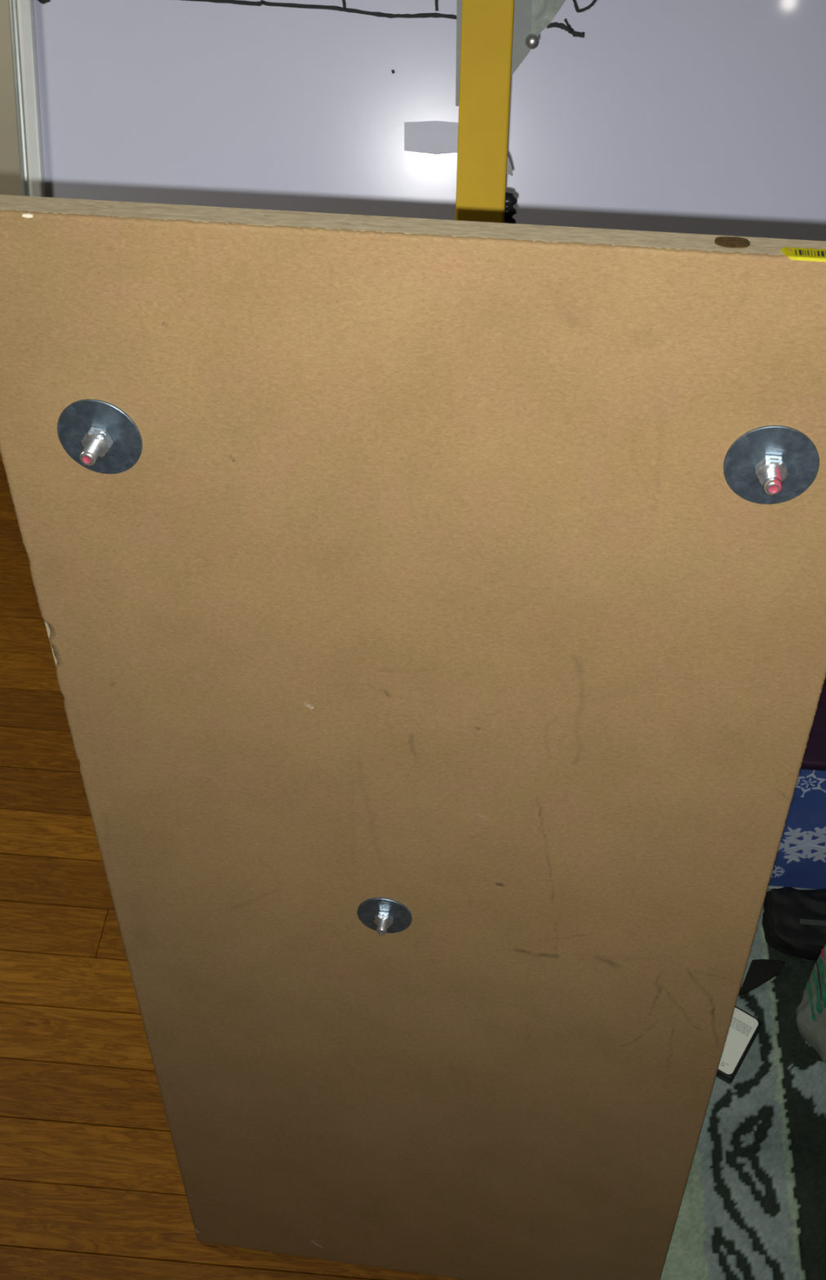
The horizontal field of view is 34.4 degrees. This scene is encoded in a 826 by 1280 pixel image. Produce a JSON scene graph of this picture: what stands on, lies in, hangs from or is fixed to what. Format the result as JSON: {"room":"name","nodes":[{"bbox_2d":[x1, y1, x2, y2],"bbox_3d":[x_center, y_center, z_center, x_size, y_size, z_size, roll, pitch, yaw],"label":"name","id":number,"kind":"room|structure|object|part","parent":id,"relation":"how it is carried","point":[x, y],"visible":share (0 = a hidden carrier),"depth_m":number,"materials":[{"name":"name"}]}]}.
{"room":"workshop","nodes":[
{"label":"workshop","id":0,"kind":"room"},
{"bbox_2d":[0,0,21,195],"bbox_3d":[0.121,-1.113,1.013,4.800,2.530,0.120,4,49,2],"label":"wall","id":1,"kind":"structure","parent":0,"point":[10,175],"depth_m":1.57,"materials":[{"name":"beige paint"}]},
{"bbox_2d":[0,453,462,1279],"bbox_3d":[-0.002,0.635,1.143,4.800,0.030,2.350,4,49,2],"label":"floor","id":2,"kind":"structure","parent":0,"point":[91,1186],"depth_m":1.32,"materials":[{"name":"brown wood"}]},
{"bbox_2d":[0,194,825,1279],"bbox_3d":[0.006,0.193,0.862,0.445,0.975,0.135,7,49,5],"label":"panel","id":3,"kind":"object","parent":2,"relation":"on","point":[433,611],"visible":1,"depth_m":0.69,"materials":[{"name":"brown wood"}]},
{"bbox_2d":[57,399,142,474],"bbox_3d":[-0.146,-0.095,0.624,0.041,0.041,0.001,-11,38,19],"label":"washer","id":4,"kind":"object","parent":3,"relation":"in","point":[76,420],"depth_m":0.62,"materials":[{"name":"silver metal"}]},
{"bbox_2d":[357,897,412,933],"bbox_3d":[-0.018,0.173,0.837,0.035,0.035,0.001,-19,35,25],"label":"washer","id":5,"kind":"object","parent":3,"relation":"in","point":[367,909],"depth_m":0.83,"materials":[{"name":"silver metal"}]},
{"bbox_2d":[723,425,819,504],"bbox_3d":[0.156,-0.076,0.582,0.041,0.041,0.001,-19,35,25],"label":"washer","id":6,"kind":"object","parent":3,"relation":"in","point":[800,455],"depth_m":0.58,"materials":[{"name":"silver metal"}]},
{"bbox_2d":[8,0,825,240],"bbox_3d":[0.070,-0.431,1.198,0.802,1.293,0.523,2,49,0],"label":"whiteboard","id":7,"kind":"object","parent":2,"relation":"on","point":[698,117],"visible":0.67,"depth_m":1.10,"materials":[{"name":"plastic"}]},
{"bbox_3d":[-0.313,-0.558,1.069,0.013,1.062,0.016,2,20,0],"label":"rail","id":8,"kind":"part","parent":7,"relation":"part of","materials":[{"name":"white metal"}]},
{"bbox_2d":[455,0,565,223],"bbox_3d":[0.057,-0.017,0.997,0.180,1.104,0.508,4,49,2],"label":"post","id":9,"kind":"object","parent":2,"relation":"on","point":[494,37],"visible":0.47,"depth_m":0.84,"materials":[{"name":"metal"}]},
{"bbox_3d":[0.060,-0.308,0.860,0.009,0.016,0.008,2,25,2],"label":"lever","id":10,"kind":"part","parent":9,"relation":"part of","materials":[{"name":"grey metal"}]},
{"bbox_3d":[0.061,-0.268,0.882,0.014,0.054,0.014,2,25,2],"label":"ribbed knob","id":11,"kind":"part","parent":9,"relation":"part of","materials":[{"name":"black plastic"}]},
{"bbox_2d":[660,893,825,1279],"bbox_3d":[0.575,0.391,1.342,0.862,0.013,1.230,4,49,2],"label":"rug","id":12,"kind":"object","parent":2,"relation":"on","point":[753,1206],"visible":0.16,"depth_m":1.25,"materials":[{"name":"green carpet"}]},
{"bbox_2d":[715,1005,762,1084],"bbox_3d":[0.307,0.394,1.314,0.050,0.013,0.074,27,54,21],"label":"adapter","id":13,"kind":"object","parent":12,"relation":"on","point":[744,1028],"visible":0.44,"depth_m":1.31,"materials":[{"name":"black plastic"}]},
{"bbox_2d":[722,1016,751,1065],"bbox_3d":[0.305,0.390,1.309,0.038,0.001,0.048,27,54,21],"label":"print","id":14,"kind":"object","parent":13,"relation":"on","point":[738,1043],"depth_m":1.31},
{"bbox_2d":[738,886,825,995],"bbox_3d":[0.428,0.298,1.381,0.215,0.043,0.098,-7,49,-7],"label":"bag","id":15,"kind":"object","parent":12,"relation":"on","point":[794,920],"visible":0.99,"depth_m":1.37,"materials":[{"name":"fabric"}]},
{"bbox_2d":[766,678,825,892],"bbox_3d":[0.555,0.130,1.403,0.427,0.235,0.204,4,49,2],"label":"gift box","id":16,"kind":"object","parent":12,"relation":"on","point":[800,863],"visible":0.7,"depth_m":1.33,"materials":[{"name":"blue paper"}]},
{"bbox_3d":[0.559,0.057,1.319,0.424,0.012,0.204,4,49,2],"label":"lid","id":17,"kind":"part","parent":16,"relation":"part of","materials":[{"name":"purple cardboard"}]},
{"bbox_2d":[795,944,825,1064],"bbox_3d":[0.443,0.318,1.246,0.125,0.220,0.096,-24,54,-20],"label":"bag","id":18,"kind":"object","parent":12,"relation":"on","point":[811,1012],"visible":1,"depth_m":1.27,"materials":[{"name":"grey plastic"}]}
]}

